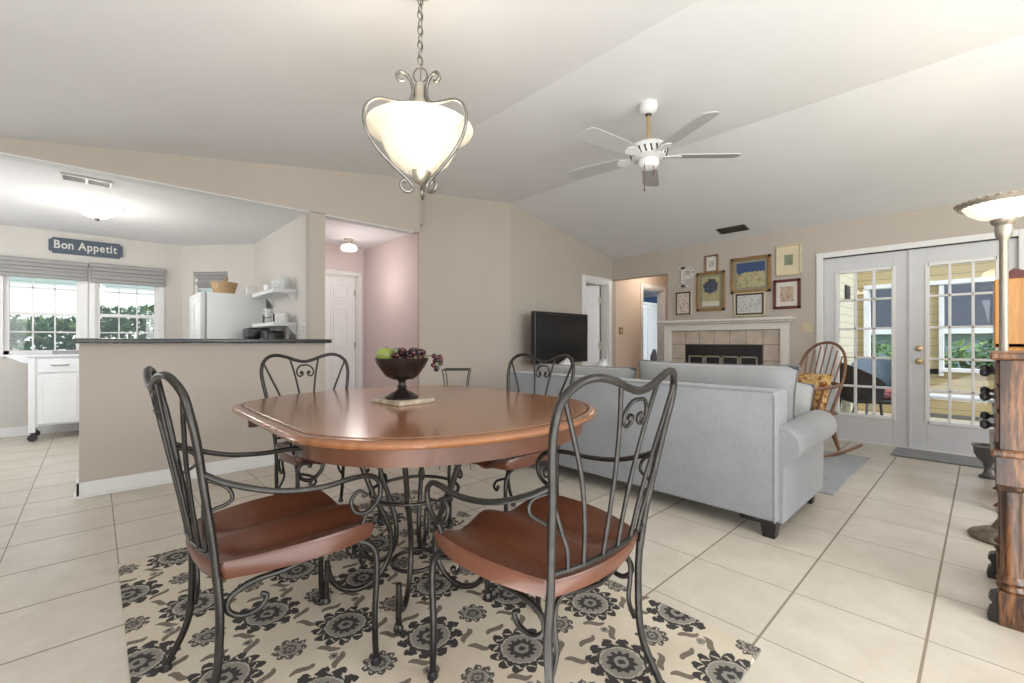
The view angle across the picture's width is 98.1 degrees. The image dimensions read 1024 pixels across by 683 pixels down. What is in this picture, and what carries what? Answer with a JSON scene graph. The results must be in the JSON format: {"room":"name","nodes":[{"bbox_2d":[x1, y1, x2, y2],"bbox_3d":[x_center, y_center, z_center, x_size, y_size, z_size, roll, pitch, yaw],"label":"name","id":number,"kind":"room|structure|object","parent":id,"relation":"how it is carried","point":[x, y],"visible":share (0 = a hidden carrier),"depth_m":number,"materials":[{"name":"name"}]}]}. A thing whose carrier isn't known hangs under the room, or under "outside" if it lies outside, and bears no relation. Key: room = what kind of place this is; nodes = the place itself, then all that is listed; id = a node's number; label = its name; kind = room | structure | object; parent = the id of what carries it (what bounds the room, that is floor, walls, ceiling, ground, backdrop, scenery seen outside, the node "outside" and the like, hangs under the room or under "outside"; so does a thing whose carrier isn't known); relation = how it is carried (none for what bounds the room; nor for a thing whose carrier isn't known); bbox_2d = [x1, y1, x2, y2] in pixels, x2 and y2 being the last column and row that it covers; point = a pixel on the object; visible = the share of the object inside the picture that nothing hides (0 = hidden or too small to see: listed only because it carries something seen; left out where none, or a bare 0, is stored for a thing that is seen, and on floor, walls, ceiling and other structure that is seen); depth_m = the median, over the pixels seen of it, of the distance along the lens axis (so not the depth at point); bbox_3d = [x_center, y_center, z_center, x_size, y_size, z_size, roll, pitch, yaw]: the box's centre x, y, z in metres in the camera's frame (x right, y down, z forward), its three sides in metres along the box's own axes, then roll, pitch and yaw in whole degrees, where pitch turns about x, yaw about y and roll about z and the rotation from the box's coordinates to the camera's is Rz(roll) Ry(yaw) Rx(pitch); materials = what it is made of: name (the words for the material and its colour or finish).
{"room":"dining area","nodes":[
{"label":"dining area","id":0,"kind":"room"},
{"bbox_2d":[0,224,181,427],"bbox_3d":[-5.918,-0.125,5.087,3.550,2.450,0.120,0,0,-43],"label":"wall","id":1,"kind":"structure","parent":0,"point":[15,241],"depth_m":5.43,"materials":[{"name":"paint"}]},
{"bbox_2d":[0,274,87,358],"bbox_3d":[-5.614,-0.380,5.325,0.760,1.160,0.130,0,0,-43],"label":"window","id":2,"kind":"structure","parent":1,"relation":"attached to","point":[81,314],"depth_m":5.28,"materials":[{"name":"white paint"}]},
{"bbox_2d":[0,255,88,280],"bbox_3d":[-5.612,-0.863,5.229,0.910,0.225,0.068,0,0,-43],"label":"roller shade","id":3,"kind":"object","parent":1,"relation":"attached to","point":[9,265],"visible":1,"depth_m":5.26,"materials":[{"name":"fabric"}]},
{"bbox_2d":[48,237,122,258],"bbox_3d":[-5.314,-1.165,5.553,0.670,0.190,0.024,0,0,-43],"label":"wall sign","id":4,"kind":"object","parent":1,"relation":"attached to","point":[55,244],"visible":1,"depth_m":5.53,"materials":[{"name":"blue paint"}]},
{"bbox_2d":[89,266,163,343],"bbox_3d":[-5.057,-0.380,5.849,0.750,1.160,0.130,0,0,-43],"label":"window","id":5,"kind":"structure","parent":1,"relation":"attached to","point":[94,288],"depth_m":5.80,"materials":[{"name":"white paint"}]},
{"bbox_2d":[89,262,165,286],"bbox_3d":[-5.002,-0.863,5.803,0.755,0.245,0.068,0,0,-43],"label":"roman shade","id":6,"kind":"object","parent":1,"relation":"attached to","point":[100,273],"visible":1,"depth_m":5.77,"materials":[{"name":"fabric"}]},
{"bbox_2d":[10,276,211,349],"bbox_3d":[-13.332,-0.520,10.523,23.600,3.500,5.400,0,0,-43],"label":"sky","id":7,"kind":"structure","parent":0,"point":[20,298],"depth_m":10.17,"materials":[{"name":"white"}]},
{"bbox_2d":[0,158,407,249],"bbox_3d":[-4.105,-1.380,4.561,5.470,0.080,3.330,0,0,-43],"label":"ceiling","id":8,"kind":"structure","parent":0,"point":[31,195],"depth_m":4.72,"materials":[{"name":"paint"}]},
{"bbox_2d":[60,172,111,188],"bbox_3d":[-3.521,-1.331,3.676,0.308,0.012,0.178,0,0,-43],"label":"ceiling vent","id":9,"kind":"object","parent":8,"relation":"in","point":[64,176],"visible":1,"depth_m":3.66,"materials":[{"name":"grey metal"}]},
{"bbox_2d":[68,200,124,221],"bbox_3d":[-4.062,-1.255,4.347,0.410,0.170,0.410,0,0,-43],"label":"ceiling light","id":10,"kind":"object","parent":8,"relation":"attached to","point":[97,210],"visible":1,"depth_m":4.26,"materials":[{"name":"glass"}]},
{"bbox_2d":[340,238,356,251],"bbox_3d":[-2.136,-1.262,5.817,0.210,0.155,0.210,0,0,-43],"label":"ceiling light","id":11,"kind":"object","parent":8,"relation":"attached to","point":[348,247],"visible":1,"depth_m":5.76,"materials":[{"name":"glass"}]},
{"bbox_2d":[0,137,419,499],"bbox_3d":[-2.987,-0.340,3.227,5.272,2.880,0.146,0,0,-43],"label":"wall","id":12,"kind":"structure","parent":0,"point":[119,433],"depth_m":3.63,"materials":[{"name":"paint"}]},
{"bbox_2d":[73,338,331,342],"bbox_3d":[-2.516,-0.004,3.805,1.760,0.035,0.450,0,0,-43],"label":"countertop","id":13,"kind":"structure","parent":12,"relation":"on","point":[75,340],"depth_m":3.51,"materials":[{"name":"stone"}]},
{"bbox_2d":[0,152,413,233],"bbox_3d":[-3.023,-1.222,3.214,5.200,0.009,0.116,0,0,-43],"label":"trim","id":14,"kind":"structure","parent":12,"relation":"attached to","point":[3,155],"depth_m":3.51,"materials":[{"name":"paint"}]},
{"bbox_2d":[182,244,253,338],"bbox_3d":[-4.064,-0.125,6.218,1.164,2.450,0.120,0,0,7],"label":"wall","id":15,"kind":"structure","parent":0,"point":[237,260],"depth_m":6.17,"materials":[{"name":"paint"}]},
{"bbox_2d":[0,422,78,437],"bbox_3d":[-5.821,1.045,5.078,3.280,0.110,0.026,0,0,-43],"label":"baseboard","id":16,"kind":"structure","parent":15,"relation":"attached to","point":[22,430],"depth_m":5.28,"materials":[{"name":"white paint"}]},
{"bbox_2d":[194,272,227,287],"bbox_3d":[-4.188,-0.860,6.212,0.520,0.220,0.068,0,0,7],"label":"roller shade","id":17,"kind":"object","parent":15,"relation":"attached to","point":[204,278],"visible":0.7,"depth_m":6.20,"materials":[{"name":"fabric"}]},
{"bbox_2d":[254,214,305,338],"bbox_3d":[-2.709,-0.125,5.229,0.020,2.450,2.390,0,0,-43],"label":"wall","id":18,"kind":"structure","parent":0,"point":[279,257],"depth_m":5.07,"materials":[{"name":"paint"}]},
{"bbox_2d":[252,288,296,305],"bbox_3d":[-2.710,-0.496,5.043,0.234,0.132,0.860,0,0,-43],"label":"wall shelf","id":19,"kind":"object","parent":18,"relation":"attached to","point":[270,294],"visible":1,"depth_m":4.86,"materials":[{"name":"white paint"}]},
{"bbox_2d":[252,322,296,334],"bbox_3d":[-2.710,-0.141,5.043,0.234,0.132,0.860,0,0,-43],"label":"wall shelf","id":20,"kind":"object","parent":18,"relation":"attached to","point":[271,325],"visible":0.86,"depth_m":4.81,"materials":[{"name":"white paint"}]},
{"bbox_2d":[325,244,363,387],"bbox_3d":[-2.658,-0.130,6.094,1.240,2.460,0.120,0,0,-43],"label":"wall","id":21,"kind":"structure","parent":0,"point":[335,258],"depth_m":6.33,"materials":[{"name":"paint"}]},
{"bbox_2d":[325,275,355,390],"bbox_3d":[-2.551,0.085,6.122,0.825,2.010,0.104,0,0,-43],"label":"door","id":22,"kind":"structure","parent":21,"relation":"in","point":[340,292],"depth_m":6.25,"materials":[{"name":"white paint"}]},
{"bbox_2d":[325,269,361,388],"bbox_3d":[-2.583,0.052,6.153,0.990,2.095,0.138,0,0,-43],"label":"trim","id":23,"kind":"structure","parent":21,"relation":"attached to","point":[358,276],"depth_m":6.41,"materials":[{"name":"white paint"}]},
{"bbox_2d":[364,234,417,387],"bbox_3d":[-1.597,-0.130,5.959,0.120,2.460,1.730,0,0,-43],"label":"wall","id":24,"kind":"structure","parent":0,"point":[390,267],"depth_m":5.92,"materials":[{"name":"paint"}]},
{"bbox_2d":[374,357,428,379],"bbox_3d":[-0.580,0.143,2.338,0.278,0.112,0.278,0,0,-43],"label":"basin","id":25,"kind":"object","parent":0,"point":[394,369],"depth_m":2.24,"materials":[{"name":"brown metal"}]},
{"bbox_2d":[418,193,510,389],"bbox_3d":[-0.574,-0.345,5.502,1.162,2.890,0.120,0,0,-22],"label":"wall","id":26,"kind":"structure","parent":0,"point":[464,244],"depth_m":5.43,"materials":[{"name":"paint"}]},
{"bbox_2d":[0,0,1023,258],"bbox_3d":[0.832,-1.758,1.757,8.820,0.916,7.820,0,0,-43],"label":"ceiling","id":27,"kind":"structure","parent":0,"point":[834,111],"depth_m":2.88,"materials":[{"name":"paint"}]},
{"bbox_2d":[362,0,472,199],"bbox_3d":[-0.396,-1.101,1.951,0.480,0.918,0.463,0,0,20],"label":"pendant light","id":28,"kind":"object","parent":27,"relation":"hanging from","point":[421,137],"visible":1,"depth_m":1.85,"materials":[{"name":"glass"}]},
{"bbox_2d":[568,99,740,190],"bbox_3d":[0.970,-1.427,3.281,1.265,0.667,1.270,0,0,-43],"label":"ceiling fan","id":29,"kind":"object","parent":27,"relation":"hanging from","point":[648,152],"visible":1,"depth_m":3.21,"materials":[{"name":"white paint"}]},
{"bbox_2d":[716,224,748,233],"bbox_3d":[2.739,-1.391,5.515,0.158,0.041,0.328,0,0,-43],"label":"ceiling vent","id":30,"kind":"object","parent":27,"relation":"in","point":[743,227],"visible":1,"depth_m":5.50,"materials":[{"name":"metal"}]},
{"bbox_2d":[0,430,1023,682],"bbox_3d":[2.074,1.150,5.384,15.600,0.100,11.000,0,0,-43],"label":"floor","id":31,"kind":"structure","parent":0,"point":[882,578],"depth_m":2.21,"materials":[{"name":"tile"}]},
{"bbox_2d":[5,354,78,441],"bbox_3d":[-5.104,0.622,5.236,1.130,0.954,0.458,0,0,-43],"label":"kitchen cart","id":32,"kind":"object","parent":31,"relation":"on","point":[53,379],"visible":0.53,"depth_m":4.95,"materials":[{"name":"white paint"}]},
{"bbox_2d":[52,351,78,353],"bbox_3d":[-5.166,0.126,5.163,0.240,0.035,0.180,0,0,-43],"label":"tray","id":33,"kind":"object","parent":32,"relation":"on","point":[53,352],"visible":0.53,"depth_m":5.09,"materials":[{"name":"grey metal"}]},
{"bbox_2d":[189,292,265,338],"bbox_3d":[-3.516,0.255,5.438,0.730,1.630,0.740,0,0,-43],"label":"refrigerator","id":34,"kind":"object","parent":31,"relation":"on","point":[212,315],"visible":0.42,"depth_m":5.14,"materials":[{"name":"metal"}]},
{"bbox_2d":[210,277,237,293],"bbox_3d":[-3.439,-0.669,5.305,0.280,0.214,0.231,0,0,-28],"label":"basket","id":35,"kind":"object","parent":34,"relation":"on","point":[217,286],"visible":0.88,"depth_m":5.22,"materials":[{"name":"wicker"}]},
{"bbox_2d":[244,285,257,294],"bbox_3d":[-3.181,-0.622,5.410,0.120,0.120,0.120,0,0,-43],"label":"tissue box","id":36,"kind":"object","parent":34,"relation":"on","point":[249,289],"visible":0.73,"depth_m":5.36,"materials":[{"name":"white ceramic"}]},
{"bbox_2d":[118,489,760,682],"bbox_3d":[-0.520,1.093,1.872,1.637,0.011,2.360,0,0,-43],"label":"rug","id":37,"kind":"object","parent":31,"relation":"on","point":[291,639],"visible":0.83,"depth_m":1.65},
{"bbox_2d":[143,366,382,682],"bbox_3d":[-0.821,0.583,1.485,0.623,1.012,0.586,0,0,-44],"label":"dining chair","id":38,"kind":"object","parent":37,"relation":"on","point":[287,529],"visible":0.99,"depth_m":1.38,"materials":[{"name":"brown wood"}]},
{"bbox_2d":[259,353,382,523],"bbox_3d":[-1.153,0.583,2.698,0.586,1.012,0.623,0,0,-44],"label":"dining chair","id":39,"kind":"object","parent":37,"relation":"on","point":[295,458],"visible":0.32,"depth_m":2.69,"materials":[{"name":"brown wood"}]},
{"bbox_2d":[232,385,596,635],"bbox_3d":[-0.494,0.704,2.343,1.514,0.769,1.853,0,0,-43],"label":"dining table","id":40,"kind":"object","parent":37,"relation":"on","point":[464,424],"visible":0.82,"depth_m":1.84,"materials":[{"name":"brown wood"}]},
{"bbox_2d":[371,396,434,405],"bbox_3d":[-0.579,0.309,2.352,0.260,0.022,0.224,0,0,41],"label":"trivet","id":41,"kind":"object","parent":40,"relation":"on","point":[421,399],"visible":0.74,"depth_m":2.27,"materials":[{"name":"stone"}]},
{"bbox_2d":[374,357,428,399],"bbox_3d":[-0.580,0.192,2.338,0.278,0.211,0.278,0,0,-43],"label":"fruit bowl","id":42,"kind":"object","parent":41,"relation":"on","point":[401,370],"visible":0.96,"depth_m":2.26,"materials":[{"name":"brown metal"}]},
{"bbox_2d":[376,346,393,358],"bbox_3d":[-0.667,0.071,2.341,0.094,0.101,0.094,0,0,-43],"label":"apple","id":43,"kind":"object","parent":42,"relation":"in","point":[382,353],"visible":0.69,"depth_m":2.30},
{"bbox_2d":[391,347,442,371],"bbox_3d":[-0.495,0.095,2.343,0.264,0.132,0.143,0,0,0],"label":"grape bunch","id":44,"kind":"object","parent":42,"relation":"in","point":[402,353],"visible":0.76,"depth_m":2.31,"materials":[{"name":"food"}]},
{"bbox_2d":[447,353,574,528],"bbox_3d":[-0.006,0.583,2.619,0.586,1.012,0.623,0,0,45],"label":"dining chair","id":45,"kind":"object","parent":37,"relation":"on","point":[510,464],"visible":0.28,"depth_m":2.58,"materials":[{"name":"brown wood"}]},
{"bbox_2d":[424,367,677,682],"bbox_3d":[0.123,0.583,1.410,0.627,1.012,0.655,0,0,-44],"label":"dining chair","id":46,"kind":"object","parent":37,"relation":"on","point":[551,545],"visible":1,"depth_m":1.28,"materials":[{"name":"brown wood"}]},
{"bbox_2d":[439,368,471,469],"bbox_3d":[-0.486,0.668,3.909,0.279,0.858,0.230,0,0,0],"label":"iron stand","id":47,"kind":"object","parent":31,"relation":"on","point":[444,369],"visible":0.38,"depth_m":3.82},
{"bbox_2d":[643,302,656,359],"bbox_3d":[3.734,0.025,12.376,1.700,2.150,0.610,0,0,-43],"label":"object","id":48,"kind":"object","parent":31,"relation":"on","point":[649,309],"visible":0.25,"depth_m":11.96,"materials":[{"name":"paint"}]},
{"bbox_2d":[506,371,836,539],"bbox_3d":[1.028,0.685,3.545,0.925,0.830,2.411,0,0,-43],"label":"sofa","id":49,"kind":"object","parent":31,"relation":"on","point":[728,447],"visible":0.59,"depth_m":2.71,"materials":[{"name":"fabric"}]},
{"bbox_2d":[538,363,636,378],"bbox_3d":[0.601,0.426,3.847,0.237,0.451,1.057,0,0,-43],"label":"sofa cushion","id":50,"kind":"object","parent":49,"relation":"on","point":[619,372],"visible":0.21,"depth_m":3.70,"materials":[{"name":"fabric"}]},
{"bbox_2d":[590,356,608,366],"bbox_3d":[0.766,0.408,4.136,0.165,0.548,0.557,0,0,-28],"label":"throw pillow","id":51,"kind":"object","parent":49,"relation":"on","point":[603,362],"visible":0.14,"depth_m":4.05,"materials":[{"name":"fabric"}]},
{"bbox_2d":[638,360,800,420],"bbox_3d":[1.347,0.396,3.059,0.258,0.511,1.097,0,0,-43],"label":"sofa cushion","id":52,"kind":"object","parent":49,"relation":"on","point":[785,377],"visible":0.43,"depth_m":2.87,"materials":[{"name":"fabric"}]},
{"bbox_2d":[795,382,814,416],"bbox_3d":[1.841,0.449,3.103,0.538,0.492,0.227,0,0,12],"label":"throw pillow","id":53,"kind":"object","parent":49,"relation":"on","point":[804,391],"visible":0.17,"depth_m":3.03,"materials":[{"name":"fabric"}]},
{"bbox_2d":[656,316,795,364],"bbox_3d":[2.736,0.403,5.848,0.200,1.395,1.710,0,0,-43],"label":"fireplace","id":54,"kind":"object","parent":31,"relation":"on","point":[756,340],"visible":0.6,"depth_m":5.78,"materials":[{"name":"tile"}]},
{"bbox_2d":[656,316,795,324],"bbox_3d":[2.736,-0.265,5.848,0.200,0.060,1.710,0,0,-43],"label":"mantel shelf","id":55,"kind":"object","parent":54,"relation":"attached to","point":[783,320],"depth_m":5.63,"materials":[{"name":"beige paint"}]},
{"bbox_2d":[818,451,868,494],"bbox_3d":[1.979,1.093,4.563,1.465,0.011,2.465,0,0,-43],"label":"rug","id":56,"kind":"object","parent":31,"relation":"on","point":[837,470],"visible":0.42,"depth_m":3.77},
{"bbox_2d":[798,341,862,457],"bbox_3d":[2.884,0.548,4.420,0.976,1.103,0.642,0,0,-19],"label":"rocking chair","id":57,"kind":"object","parent":56,"relation":"on","point":[834,384],"visible":0.4,"depth_m":4.30,"materials":[{"name":"brown wood"}]},
{"bbox_2d":[797,372,832,410],"bbox_3d":[2.990,0.493,4.458,0.168,0.357,0.393,0,0,-19],"label":"throw pillow","id":58,"kind":"object","parent":57,"relation":"on","point":[819,380],"visible":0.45,"depth_m":4.34,"materials":[{"name":"fabric"}]},
{"bbox_2d":[890,447,994,469],"bbox_3d":[4.181,1.093,4.050,0.440,0.011,1.070,0,0,-43],"label":"door mat","id":59,"kind":"object","parent":31,"relation":"on","point":[962,460],"visible":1,"depth_m":4.16,"materials":[{"name":"fabric"}]},
{"bbox_2d":[971,442,994,479],"bbox_3d":[3.837,0.967,3.583,0.189,0.266,0.189,0,0,-43],"label":"urn","id":60,"kind":"object","parent":31,"relation":"on","point":[981,451],"visible":0.59,"depth_m":3.56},
{"bbox_2d":[953,189,1023,544],"bbox_3d":[2.717,0.158,2.453,0.401,1.885,0.402,0,0,-43],"label":"floor lamp","id":61,"kind":"object","parent":31,"relation":"on","point":[1002,210],"visible":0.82,"depth_m":2.44,"materials":[{"name":"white metal"}]},
{"bbox_2d":[979,350,1023,632],"bbox_3d":[2.442,0.571,1.516,0.605,1.058,1.163,0,0,-43],"label":"wine rack","id":62,"kind":"object","parent":31,"relation":"on","point":[1006,609],"visible":1,"depth_m":1.70,"materials":[{"name":"brown wood"}]},
{"bbox_2d":[992,268,1023,506],"bbox_3d":[3.631,0.268,2.720,0.584,1.656,0.936,0,0,-43],"label":"cabinet","id":63,"kind":"object","parent":31,"relation":"on","point":[1016,276],"visible":0.16,"depth_m":2.81,"materials":[{"name":"brown wood"}]},
{"bbox_3d":[-2.734,0.660,4.774,0.620,0.880,1.200,0,0,-43],"label":"base cabinet","id":64,"kind":"object","parent":31,"relation":"on","visible":0},
{"bbox_3d":[-2.730,0.203,4.777,0.630,0.035,1.220,0,0,-43],"label":"countertop","id":65,"kind":"structure","parent":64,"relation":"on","visible":0},
{"bbox_2d":[243,328,269,338],"bbox_3d":[-2.882,0.017,5.005,0.220,0.335,0.240,0,0,-43],"label":"coffee maker","id":66,"kind":"object","parent":65,"relation":"on","point":[248,333],"visible":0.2,"depth_m":4.91,"materials":[{"name":"black plastic"}]},
{"bbox_2d":[260,330,283,338],"bbox_3d":[-2.604,0.028,4.800,0.195,0.292,0.260,0,0,-43],"label":"toaster","id":67,"kind":"object","parent":65,"relation":"on","point":[273,334],"visible":0.44,"depth_m":4.72,"materials":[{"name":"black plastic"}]},
{"bbox_3d":[0.669,0.793,5.929,1.340,0.615,0.480,0,0,-43],"label":"tv cabinet","id":68,"kind":"object","parent":31,"relation":"on","visible":0},
{"bbox_2d":[531,311,587,363],"bbox_3d":[0.647,0.050,5.909,1.070,0.860,0.260,0,0,-43],"label":"television","id":69,"kind":"object","parent":68,"relation":"on","point":[553,334],"visible":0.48,"depth_m":5.80,"materials":[{"name":"black plastic"}]},
{"bbox_2d":[511,204,615,371],"bbox_3d":[0.803,-0.340,6.509,2.350,2.880,0.120,0,0,-43],"label":"wall","id":70,"kind":"structure","parent":0,"point":[548,265],"depth_m":6.08,"materials":[{"name":"paint"}]},
{"bbox_2d":[586,286,600,365],"bbox_3d":[1.143,0.095,7.163,0.580,1.990,0.054,0,0,-5],"label":"door","id":71,"kind":"structure","parent":70,"relation":"in","point":[593,300],"depth_m":7.16,"materials":[{"name":"white paint"}]},
{"bbox_2d":[582,274,611,366],"bbox_3d":[1.287,0.048,6.951,0.770,2.105,0.138,0,0,-43],"label":"trim","id":72,"kind":"structure","parent":70,"relation":"attached to","point":[606,284],"depth_m":7.12,"materials":[{"name":"white paint"}]},
{"bbox_2d":[586,284,600,359],"bbox_3d":[0.670,-0.150,7.461,2.600,2.500,1.450,0,0,-43],"label":"wall","id":73,"kind":"structure","parent":0,"point":[586,284],"depth_m":8.21,"materials":[{"name":"paint"}]},
{"bbox_2d":[616,275,667,378],"bbox_3d":[3.684,-0.120,7.482,3.179,2.440,2.650,0,0,-43],"label":"wall","id":74,"kind":"structure","parent":0,"point":[627,291],"depth_m":7.57,"materials":[{"name":"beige paint"}]},
{"bbox_2d":[640,283,665,360],"bbox_3d":[2.543,0.037,8.133,0.900,2.125,0.138,0,0,-43],"label":"trim","id":75,"kind":"structure","parent":74,"relation":"attached to","point":[661,295],"depth_m":8.35,"materials":[{"name":"white paint"}]},
{"bbox_2d":[643,290,656,297],"bbox_3d":[2.235,-1.430,10.175,8.600,0.060,3.240,0,0,-43],"label":"ceiling","id":76,"kind":"structure","parent":0,"point":[646,294],"depth_m":13.23,"materials":[{"name":"paint"}]},
{"bbox_2d":[612,203,1023,372],"bbox_3d":[4.099,-0.134,4.632,0.120,2.468,7.130,0,0,-43],"label":"wall","id":77,"kind":"structure","parent":0,"point":[940,222],"depth_m":5.25,"materials":[{"name":"paint"}]},
{"bbox_2d":[674,290,691,315],"bbox_3d":[2.428,-0.540,6.300,0.027,0.350,0.250,0,0,-43],"label":"picture frame","id":78,"kind":"object","parent":77,"relation":"attached to","point":[682,300],"visible":1,"depth_m":6.30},
{"bbox_2d":[678,294,688,312],"bbox_3d":[2.429,-0.540,6.301,0.004,0.260,0.160,0,0,-43],"label":"print","id":79,"kind":"object","parent":78,"relation":"attached to","point":[683,299],"depth_m":6.30},
{"bbox_2d":[679,267,693,287],"bbox_3d":[2.464,-0.906,6.267,0.020,0.289,0.218,0,0,-43],"label":"letter sign","id":80,"kind":"object","parent":77,"relation":"attached to","point":[683,269],"visible":1,"depth_m":6.28,"materials":[{"name":"white paint"}]},
{"bbox_2d":[696,270,724,311],"bbox_3d":[2.692,-0.680,6.020,0.027,0.530,0.380,0,0,-43],"label":"picture frame","id":81,"kind":"object","parent":77,"relation":"attached to","point":[710,286],"visible":1,"depth_m":6.02,"materials":[{"name":"gold metal"}]},
{"bbox_2d":[702,277,718,306],"bbox_3d":[2.693,-0.675,6.021,0.004,0.390,0.230,0,0,-43],"label":"print","id":82,"kind":"object","parent":81,"relation":"attached to","point":[710,285],"depth_m":6.02},
{"bbox_2d":[705,254,717,272],"bbox_3d":[2.700,-1.052,6.011,0.027,0.235,0.175,0,0,-43],"label":"picture frame","id":83,"kind":"object","parent":77,"relation":"attached to","point":[711,261],"visible":1,"depth_m":6.01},
{"bbox_2d":[734,291,765,316],"bbox_3d":[3.028,-0.477,5.663,0.027,0.305,0.370,0,0,-43],"label":"picture frame","id":84,"kind":"object","parent":77,"relation":"attached to","point":[750,303],"visible":1,"depth_m":5.65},
{"bbox_2d":[738,295,760,312],"bbox_3d":[3.029,-0.477,5.664,0.004,0.205,0.270,0,0,-43],"label":"print","id":85,"kind":"object","parent":84,"relation":"attached to","point":[746,303],"depth_m":5.66},
{"bbox_2d":[731,254,770,293],"bbox_3d":[3.036,-0.850,5.654,0.027,0.460,0.475,0,0,-43],"label":"picture frame","id":86,"kind":"object","parent":77,"relation":"attached to","point":[753,273],"visible":1,"depth_m":5.64,"materials":[{"name":"gold metal"}]},
{"bbox_2d":[737,261,764,287],"bbox_3d":[3.038,-0.850,5.655,0.004,0.316,0.335,0,0,-43],"label":"print","id":87,"kind":"object","parent":86,"relation":"attached to","point":[750,274],"depth_m":5.65},
{"bbox_2d":[773,278,800,308],"bbox_3d":[3.315,-0.573,5.357,0.027,0.355,0.290,0,0,-43],"label":"picture frame","id":88,"kind":"object","parent":77,"relation":"attached to","point":[786,292],"visible":1,"depth_m":5.35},
{"bbox_2d":[780,286,793,301],"bbox_3d":[3.317,-0.573,5.358,0.004,0.185,0.140,0,0,-43],"label":"print","id":89,"kind":"object","parent":88,"relation":"attached to","point":[786,292],"depth_m":5.36},
{"bbox_2d":[776,243,801,276],"bbox_3d":[3.329,-0.980,5.343,0.027,0.370,0.270,0,0,-43],"label":"picture frame","id":90,"kind":"object","parent":77,"relation":"attached to","point":[788,257],"visible":1,"depth_m":5.34,"materials":[{"name":"wood"}]},
{"bbox_2d":[784,254,792,265],"bbox_3d":[3.330,-0.983,5.344,0.004,0.125,0.090,0,0,-43],"label":"print","id":91,"kind":"object","parent":90,"relation":"attached to","point":[788,258],"depth_m":5.34},
{"bbox_2d":[801,323,811,331],"bbox_3d":[3.461,-0.165,5.213,0.014,0.110,0.110,0,0,-43],"label":"light switch","id":92,"kind":"object","parent":77,"relation":"attached to","point":[805,327],"visible":1,"depth_m":5.21,"materials":[{"name":"beige plastic"}]},
{"bbox_2d":[824,250,911,446],"bbox_3d":[3.866,0.072,4.852,0.070,2.035,0.754,0,0,-43],"label":"door","id":93,"kind":"structure","parent":77,"relation":"in","point":[895,429],"depth_m":4.78,"materials":[{"name":"grey paint"}]},
{"bbox_2d":[816,229,1023,456],"bbox_3d":[4.128,0.043,4.604,0.158,2.115,1.610,0,0,-43],"label":"trim","id":94,"kind":"structure","parent":77,"relation":"attached to","point":[985,236],"depth_m":4.77,"materials":[{"name":"white paint"}]},
{"bbox_2d":[823,236,1018,258],"bbox_3d":[4.090,-0.950,4.568,0.022,0.010,1.480,0,0,-43],"label":"trim","id":95,"kind":"structure","parent":77,"relation":"attached to","point":[1015,236],"depth_m":4.51,"materials":[{"name":"white wood"}]},
{"bbox_2d":[912,238,1017,454],"bbox_3d":[4.349,0.072,4.299,0.123,2.035,0.727,0,0,-43],"label":"door","id":96,"kind":"structure","parent":77,"relation":"in","point":[954,437],"depth_m":4.40,"materials":[{"name":"grey paint"}]},
{"bbox_2d":[840,273,853,412],"bbox_3d":[4.543,-0.265,6.292,2.760,2.770,0.100,0,0,-43],"label":"wall","id":97,"kind":"structure","parent":0,"point":[846,308],"depth_m":6.74,"materials":[{"name":"paint"}]},
{"bbox_2d":[857,411,979,424],"bbox_3d":[5.844,1.170,5.018,2.910,0.100,5.300,0,0,-43],"label":"floor","id":98,"kind":"structure","parent":0,"point":[861,412],"depth_m":6.38,"materials":[{"name":"concrete"}]},
{"bbox_2d":[840,362,890,415],"bbox_3d":[4.468,0.682,5.654,0.716,0.884,0.680,0,0,17],"label":"wicker armchair","id":99,"kind":"object","parent":98,"relation":"on","point":[864,395],"visible":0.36,"depth_m":5.43,"materials":[{"name":"black wicker"}]},
{"bbox_2d":[853,393,890,399],"bbox_3d":[4.528,0.680,5.636,0.480,0.060,0.480,0,0,17],"label":"cushion","id":100,"kind":"object","parent":99,"relation":"on","point":[860,396],"depth_m":5.44,"materials":[{"name":"red fabric"}]},
{"bbox_2d":[851,359,890,413],"bbox_3d":[5.185,0.682,6.248,0.680,0.884,0.716,0,0,22],"label":"wicker armchair","id":101,"kind":"object","parent":98,"relation":"on","point":[883,366],"visible":0.12,"depth_m":6.47,"materials":[{"name":"blue fabric"}]},
{"bbox_2d":[930,393,993,422],"bbox_3d":[5.758,0.910,5.705,0.395,0.420,0.780,0,0,-43],"label":"bench","id":102,"kind":"object","parent":98,"relation":"on","point":[932,395],"visible":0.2,"depth_m":5.66,"materials":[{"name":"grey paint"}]},
{"bbox_2d":[857,261,994,422],"bbox_3d":[7.099,-0.215,5.662,0.100,2.870,4.520,0,0,-43],"label":"wall","id":103,"kind":"structure","parent":0,"point":[960,381],"depth_m":6.49,"materials":[{"name":"yellow"}]},
{"bbox_2d":[864,276,994,375],"bbox_3d":[6.440,-0.195,6.347,0.160,1.390,2.220,0,0,-43],"label":"trim","id":104,"kind":"structure","parent":103,"relation":"attached to","point":[867,289],"depth_m":6.46,"materials":[{"name":"white paint"}]},
{"label":"outside","id":105,"kind":"structure","parent":0,"visible":0},
{"bbox_3d":[-4.346,1.365,8.268,55.000,0.270,62.000,0,0,-43],"label":"ground","id":106,"kind":"structure","parent":105,"visible":0},
{"bbox_2d":[10,304,153,349],"bbox_3d":[-6.454,0.332,6.700,5.127,1.914,0.744,0,0,-43],"label":"hedge","id":107,"kind":"object","parent":106,"relation":"on","point":[110,324],"visible":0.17,"depth_m":6.50,"materials":[{"name":"green plant"}]},
{"bbox_2d":[871,282,993,368],"bbox_3d":[14.538,-0.860,12.991,7.220,4.180,19.800,0,0,-43],"label":"house","id":108,"kind":"structure","parent":106,"relation":"on","point":[960,305],"depth_m":11.75,"materials":[{"name":"blue"}]},
{"bbox_2d":[871,339,994,368],"bbox_3d":[9.880,0.611,7.524,0.898,1.419,10.568,0,0,-43],"label":"hedge","id":109,"kind":"object","parent":106,"relation":"on","point":[960,352],"visible":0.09,"depth_m":8.54,"materials":[{"name":"green plant"}]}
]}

